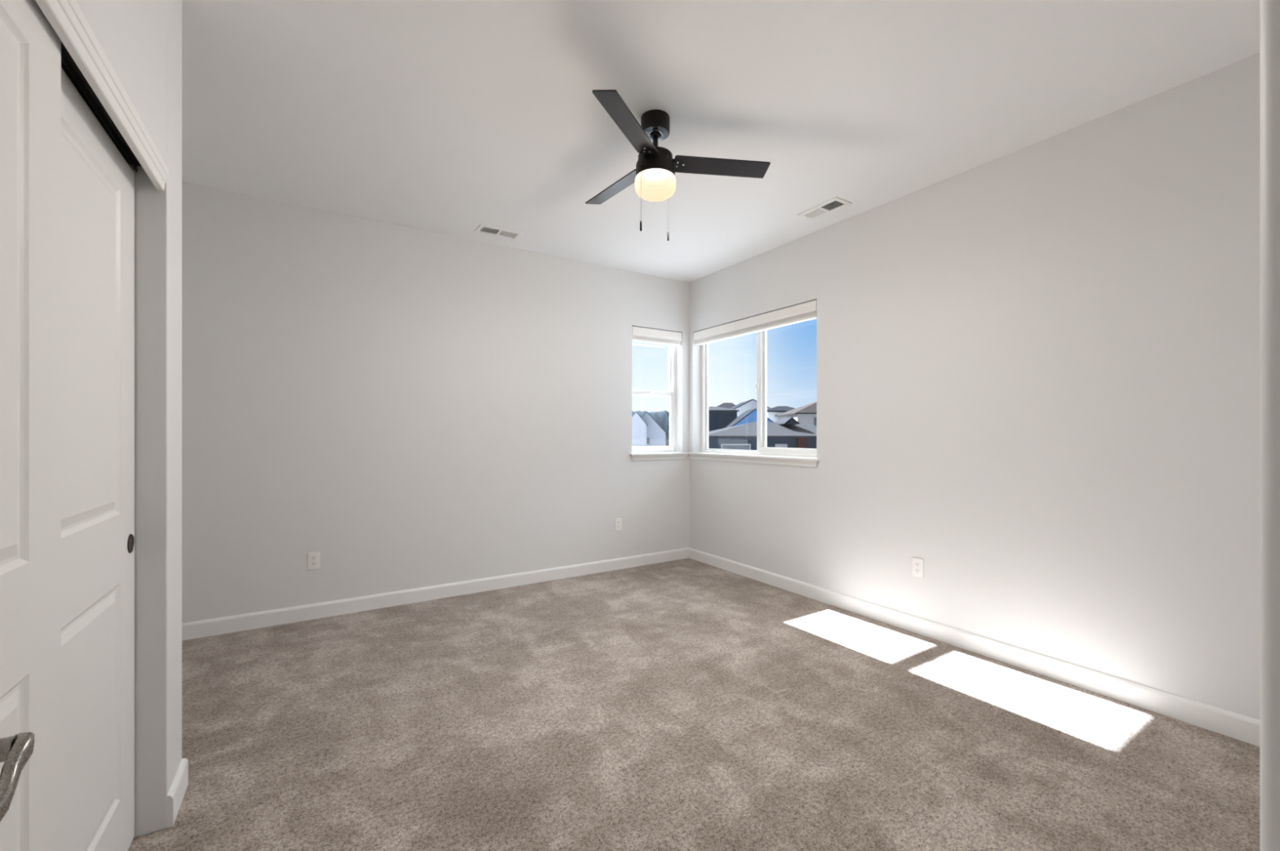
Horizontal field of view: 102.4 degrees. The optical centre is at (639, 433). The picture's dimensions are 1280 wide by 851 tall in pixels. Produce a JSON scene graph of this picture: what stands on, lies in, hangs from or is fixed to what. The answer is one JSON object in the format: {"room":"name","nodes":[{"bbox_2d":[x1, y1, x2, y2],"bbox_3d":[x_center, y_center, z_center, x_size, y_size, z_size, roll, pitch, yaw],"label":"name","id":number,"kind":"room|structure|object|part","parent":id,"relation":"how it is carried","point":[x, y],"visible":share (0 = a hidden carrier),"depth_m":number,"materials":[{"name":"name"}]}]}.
{"room":"empty bedroom","nodes":[
{"label":"empty bedroom","id":0,"kind":"room"},
{"bbox_2d":[75,0,182,837],"bbox_3d":[-1.301,-0.138,0.609,0.771,2.740,2.312,0,0,-32],"label":"wall","id":1,"kind":"structure","parent":0,"point":[141,40],"depth_m":1.59,"materials":[{"name":"white paint"}]},
{"bbox_2d":[35,0,168,191],"bbox_3d":[-1.071,-0.793,0.948,0.026,0.075,1.550,0,0,-32],"label":"fascia board","id":2,"kind":"object","parent":1,"relation":"attached to","point":[66,17],"visible":1,"depth_m":1.13,"materials":[{"name":"white wood"}]},
{"bbox_2d":[61,41,142,172],"bbox_3d":[-1.118,-0.811,0.918,0.092,0.036,1.548,0,0,-32],"label":"door track","id":3,"kind":"object","parent":1,"relation":"attached to","point":[68,65],"visible":0.22,"depth_m":1.28,"materials":[{"name":"brown metal"}]},
{"bbox_2d":[0,0,61,850],"bbox_3d":[-0.943,0.214,0.669,0.038,2.012,0.805,0,0,-32],"label":"door","id":4,"kind":"structure","parent":3,"relation":"hanging from","point":[30,48],"depth_m":0.90,"materials":[{"name":"white wood"}]},
{"bbox_2d":[61,67,134,850],"bbox_3d":[-1.333,0.214,1.213,0.038,2.012,0.811,0,0,-32],"label":"door","id":5,"kind":"structure","parent":3,"relation":"hanging from","point":[98,183],"depth_m":1.28,"materials":[{"name":"white wood"}]},
{"bbox_3d":[-1.513,0.325,1.528,0.004,0.057,0.057,0,0,-32],"label":"finger pull","id":6,"kind":"part","parent":5,"relation":"part of","materials":[{"name":"brown metal"}]},
{"bbox_2d":[167,757,188,827],"bbox_3d":[-1.861,1.182,1.504,0.785,0.100,0.231,0,0,-32],"label":"baseboard","id":7,"kind":"structure","parent":1,"relation":"attached to","point":[175,794],"depth_m":1.68,"materials":[{"name":"white wood"}]},
{"bbox_2d":[182,182,688,622],"bbox_3d":[-1.377,-0.138,4.042,4.320,2.740,0.165,0,0,-32],"label":"wall","id":8,"kind":"structure","parent":0,"point":[406,407],"depth_m":3.70,"materials":[{"name":"white paint"}]},
{"bbox_2d":[307,551,319,569],"bbox_3d":[-2.175,0.846,3.433,0.070,0.115,0.008,0,0,-32],"label":"wall outlet","id":9,"kind":"object","parent":8,"relation":"attached to","point":[313,557],"visible":1,"depth_m":3.43,"materials":[{"name":"white plastic"}]},
{"bbox_2d":[311,561,316,565],"bbox_3d":[-2.174,0.866,3.430,0.034,0.027,0.003,0,0,-32],"label":"receptacle","id":10,"kind":"object","parent":9,"relation":"attached to","point":[313,563],"depth_m":3.43,"materials":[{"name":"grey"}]},
{"bbox_2d":[311,555,316,559],"bbox_3d":[-2.174,0.827,3.430,0.034,0.027,0.003,0,0,-32],"label":"receptacle","id":11,"kind":"object","parent":9,"relation":"attached to","point":[313,557],"depth_m":3.43,"materials":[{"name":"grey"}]},
{"bbox_2d":[182,547,688,639],"bbox_3d":[-1.329,1.182,3.966,4.320,0.100,0.014,0,0,-32],"label":"baseboard","id":12,"kind":"structure","parent":8,"relation":"attached to","point":[220,625],"depth_m":3.72,"materials":[{"name":"white wood"}]},
{"bbox_2d":[614,517,621,530],"bbox_3d":[-0.198,0.824,4.687,0.070,0.115,0.008,0,0,-32],"label":"wall outlet","id":13,"kind":"object","parent":8,"relation":"attached to","point":[617,521],"visible":1,"depth_m":4.68,"materials":[{"name":"white plastic"}]},
{"bbox_2d":[631,326,681,346],"bbox_3d":[0.156,-0.936,4.954,0.572,0.125,0.061,0,0,-32],"label":"window blind","id":14,"kind":"object","parent":8,"relation":"attached to","point":[638,334],"visible":0.86,"depth_m":4.92,"materials":[{"name":"white"}]},
{"bbox_3d":[0.151,-0.884,4.960,0.544,0.020,0.046,0,0,-32],"label":"rail","id":15,"kind":"part","parent":14,"relation":"part of","materials":[{"name":"white"}]},
{"bbox_2d":[630,345,688,460],"bbox_3d":[0.148,-0.380,4.988,0.659,1.256,0.197,0,0,-32],"label":"window","id":16,"kind":"structure","parent":8,"relation":"in","point":[651,452],"depth_m":5.10,"materials":[{"name":"white plastic"}]},
{"bbox_3d":[0.110,-0.127,5.026,0.518,0.584,0.026,0,0,-32],"label":"sash","id":17,"kind":"part","parent":16,"relation":"part of","materials":[{"name":"white plastic"}]},
{"bbox_3d":[0.164,0.215,4.962,0.659,0.066,0.137,0,0,-32],"label":"sill","id":18,"kind":"part","parent":16,"relation":"part of","materials":[{"name":"white wood"}]},
{"bbox_2d":[127,557,1259,850],"bbox_3d":[0.257,1.332,1.526,4.585,0.200,6.165,0,0,-32],"label":"floor","id":19,"kind":"structure","parent":0,"point":[688,704],"depth_m":2.09,"materials":[{"name":"beige carpet"}]},
{"bbox_2d":[182,0,1259,282],"bbox_3d":[0.257,-1.583,1.526,4.585,0.150,6.165,0,0,-32],"label":"ceiling","id":20,"kind":"structure","parent":0,"point":[453,117],"depth_m":2.30,"materials":[{"name":"white paint"}]},
{"bbox_2d":[475,223,523,239],"bbox_3d":[-1.052,-1.502,3.842,0.315,0.010,0.160,0,0,-32],"label":"ceiling vent","id":21,"kind":"object","parent":20,"relation":"in","point":[482,228],"visible":1,"depth_m":3.83,"materials":[{"name":"white metal"}]},
{"bbox_2d":[585,89,770,240],"bbox_3d":[0.039,-1.224,2.555,1.006,0.568,0.919,0,0,-32],"label":"ceiling fan","id":22,"kind":"object","parent":20,"relation":"hanging from","point":[654,178],"visible":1,"depth_m":2.41,"materials":[{"name":"black metal"}]},
{"bbox_3d":[-0.123,-1.298,2.715,0.104,0.007,0.468,-17,10,-36],"label":"blade","id":23,"kind":"part","parent":22,"relation":"part of","materials":[{"name":"black wood"}]},
{"bbox_3d":[-0.049,-1.298,2.162,0.104,0.007,0.468,15,5,22],"label":"blade","id":24,"kind":"part","parent":22,"relation":"part of","materials":[{"name":"black wood"}]},
{"bbox_3d":[0.073,-1.180,2.460,0.198,0.083,0.198,0,0,-32],"label":"lamp shade","id":25,"kind":"part","parent":22,"relation":"part of","materials":[{"name":"white glass"}]},
{"bbox_3d":[0.133,-1.122,2.533,0.005,0.245,0.019,0,0,39],"label":"pull chain","id":26,"kind":"part","parent":22,"relation":"part of","materials":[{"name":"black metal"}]},
{"bbox_3d":[0.393,-1.298,2.503,0.468,0.006,0.104,0,-14,-8],"label":"blade","id":27,"kind":"part","parent":22,"relation":"part of","materials":[{"name":"black wood"}]},
{"bbox_2d":[797,196,852,220],"bbox_3d":[1.232,-1.502,3.446,0.160,0.010,0.315,0,0,-32],"label":"ceiling vent","id":28,"kind":"object","parent":20,"relation":"in","point":[836,203],"visible":1,"depth_m":3.43,"materials":[{"name":"white metal"}]},
{"bbox_2d":[688,53,1259,719],"bbox_3d":[1.622,-0.138,3.499,0.166,2.740,4.295,0,0,-32],"label":"wall","id":29,"kind":"structure","parent":0,"point":[1038,362],"depth_m":2.62,"materials":[{"name":"white paint"}]},
{"bbox_2d":[687,318,819,466],"bbox_3d":[0.965,-0.380,4.501,0.197,1.256,1.568,0,0,-32],"label":"window","id":30,"kind":"structure","parent":29,"relation":"in","point":[763,454],"depth_m":4.46,"materials":[{"name":"white plastic"}]},
{"bbox_3d":[0.940,0.215,4.485,0.137,0.066,1.568,0,0,-32],"label":"sill","id":31,"kind":"part","parent":30,"relation":"part of","materials":[{"name":"white wood"}]},
{"bbox_2d":[693,299,817,345],"bbox_3d":[0.945,-0.936,4.471,0.061,0.125,1.470,0,0,-32],"label":"window blind","id":32,"kind":"object","parent":30,"relation":"attached to","point":[806,311],"visible":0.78,"depth_m":4.33,"materials":[{"name":"white fabric"}]},
{"bbox_3d":[0.952,-0.884,4.475,0.046,0.020,1.442,0,0,-32],"label":"rail","id":33,"kind":"part","parent":32,"relation":"part of","materials":[{"name":"white"}]},
{"bbox_3d":[1.212,-0.403,4.210,0.025,1.134,0.680,0,0,-32],"label":"sash","id":34,"kind":"part","parent":30,"relation":"part of","materials":[{"name":"white plastic"}]},
{"bbox_2d":[911,556,923,577],"bbox_3d":[1.719,0.827,3.185,0.008,0.115,0.070,0,0,-32],"label":"wall outlet","id":35,"kind":"object","parent":29,"relation":"attached to","point":[917,563],"visible":1,"depth_m":3.18,"materials":[{"name":"white plastic"}]},
{"bbox_2d":[914,568,919,573],"bbox_3d":[1.717,0.847,3.183,0.003,0.027,0.034,0,0,-32],"label":"receptacle","id":36,"kind":"object","parent":35,"relation":"attached to","point":[916,570],"depth_m":3.18,"materials":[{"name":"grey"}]},
{"bbox_2d":[914,561,919,566],"bbox_3d":[1.717,0.808,3.183,0.003,0.027,0.034,0,0,-32],"label":"receptacle","id":37,"kind":"object","parent":35,"relation":"attached to","point":[916,563],"depth_m":3.18,"materials":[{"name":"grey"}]},
{"bbox_2d":[688,546,1259,746],"bbox_3d":[1.560,1.182,3.431,0.014,0.100,4.012,0,0,-32],"label":"baseboard","id":38,"kind":"structure","parent":29,"relation":"attached to","point":[1245,728],"depth_m":2.67,"materials":[{"name":"white wood"}]},
{"bbox_3d":[0.848,-0.138,0.534,4.320,2.740,0.117,0,0,-32],"label":"wall","id":39,"kind":"structure","parent":0,"visible":0},
{"bbox_2d":[0,731,34,821],"bbox_3d":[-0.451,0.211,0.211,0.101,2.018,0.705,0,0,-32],"label":"door handle","id":40,"kind":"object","parent":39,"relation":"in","point":[16,749],"depth_m":0.47,"materials":[{"name":"silver metal"}]},
{"bbox_2d":[1259,0,1279,850],"bbox_3d":[0.069,0.175,0.118,0.936,2.115,0.014,0,0,-32],"label":"door frame","id":41,"kind":"structure","parent":39,"relation":"attached to","point":[1269,10],"depth_m":0.34,"materials":[{"name":"white wood"}]},
{"label":"outside","id":42,"kind":"structure","parent":0,"visible":0},
{"bbox_3d":[0.491,4.782,5.129,700.000,0.500,700.000,0,0,-32],"label":"ground","id":43,"kind":"structure","parent":42,"visible":0},
{"bbox_2d":[631,411,666,446],"bbox_3d":[0.925,0.522,83.349,6.550,8.020,11.700,0,0,0],"label":"house","id":44,"kind":"structure","parent":43,"relation":"on","point":[646,431],"depth_m":80.00,"materials":[{"name":"white"}]},
{"bbox_2d":[631,409,669,445],"bbox_3d":[-7.000,-1.696,159.999,60.270,12.457,58.418,0,0,-32],"label":"hill","id":45,"kind":"structure","parent":43,"relation":"on","point":[662,418],"depth_m":157.38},
{"bbox_2d":[708,406,738,431],"bbox_3d":[8.150,0.507,66.000,7.500,8.050,8.400,0,0,0],"label":"house","id":46,"kind":"structure","parent":43,"relation":"on","point":[719,417],"depth_m":62.00,"materials":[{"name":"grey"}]},
{"bbox_2d":[716,402,735,408],"bbox_3d":[18.550,-1.168,113.499,6.300,11.400,7.800,0,0,0],"label":"house","id":47,"kind":"structure","parent":43,"relation":"on","point":[726,405],"depth_m":111.86,"materials":[{"name":"grey"}]},
{"bbox_2d":[722,408,773,428],"bbox_3d":[12.600,0.877,58.525,7.300,7.310,5.050,0,0,0],"label":"house","id":48,"kind":"structure","parent":43,"relation":"on","point":[748,415],"depth_m":56.10,"materials":[{"name":"blue"}]},
{"bbox_2d":[730,398,770,416],"bbox_3d":[18.900,-0.658,91.149,6.900,10.380,10.300,0,0,0],"label":"house","id":49,"kind":"structure","parent":43,"relation":"on","point":[742,406],"depth_m":86.00,"materials":[{"name":"grey"}]},
{"bbox_2d":[708,417,816,449],"bbox_3d":[11.500,1.577,45.000,13.200,5.910,10.800,0,0,0],"label":"house","id":50,"kind":"structure","parent":43,"relation":"on","point":[787,432],"depth_m":40.00,"materials":[{"name":"stone"}]},
{"bbox_3d":[7.450,1.307,39.995,2.120,0.870,0.030,0,0,0],"label":"pane","id":51,"kind":"part","parent":50,"relation":"part of","materials":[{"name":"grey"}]},
{"bbox_3d":[10.975,1.307,39.995,0.770,0.870,0.030,0,0,0],"label":"pane","id":52,"kind":"part","parent":50,"relation":"part of","materials":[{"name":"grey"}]},
{"bbox_2d":[767,405,795,422],"bbox_3d":[21.000,0.132,78.999,5.600,8.800,8.800,0,0,0],"label":"house","id":53,"kind":"structure","parent":43,"relation":"on","point":[771,412],"depth_m":75.30,"materials":[{"name":"white"}]},
{"bbox_2d":[774,401,816,425],"bbox_3d":[25.200,-0.068,69.500,11.400,9.200,9.800,0,0,0],"label":"house","id":54,"kind":"structure","parent":43,"relation":"on","point":[806,414],"depth_m":65.10,"materials":[{"name":"white"}]},
{"bbox_3d":[22.450,-1.568,64.995,0.920,1.020,0.030,0,0,0],"label":"pane","id":55,"kind":"part","parent":54,"relation":"part of","materials":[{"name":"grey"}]}
]}

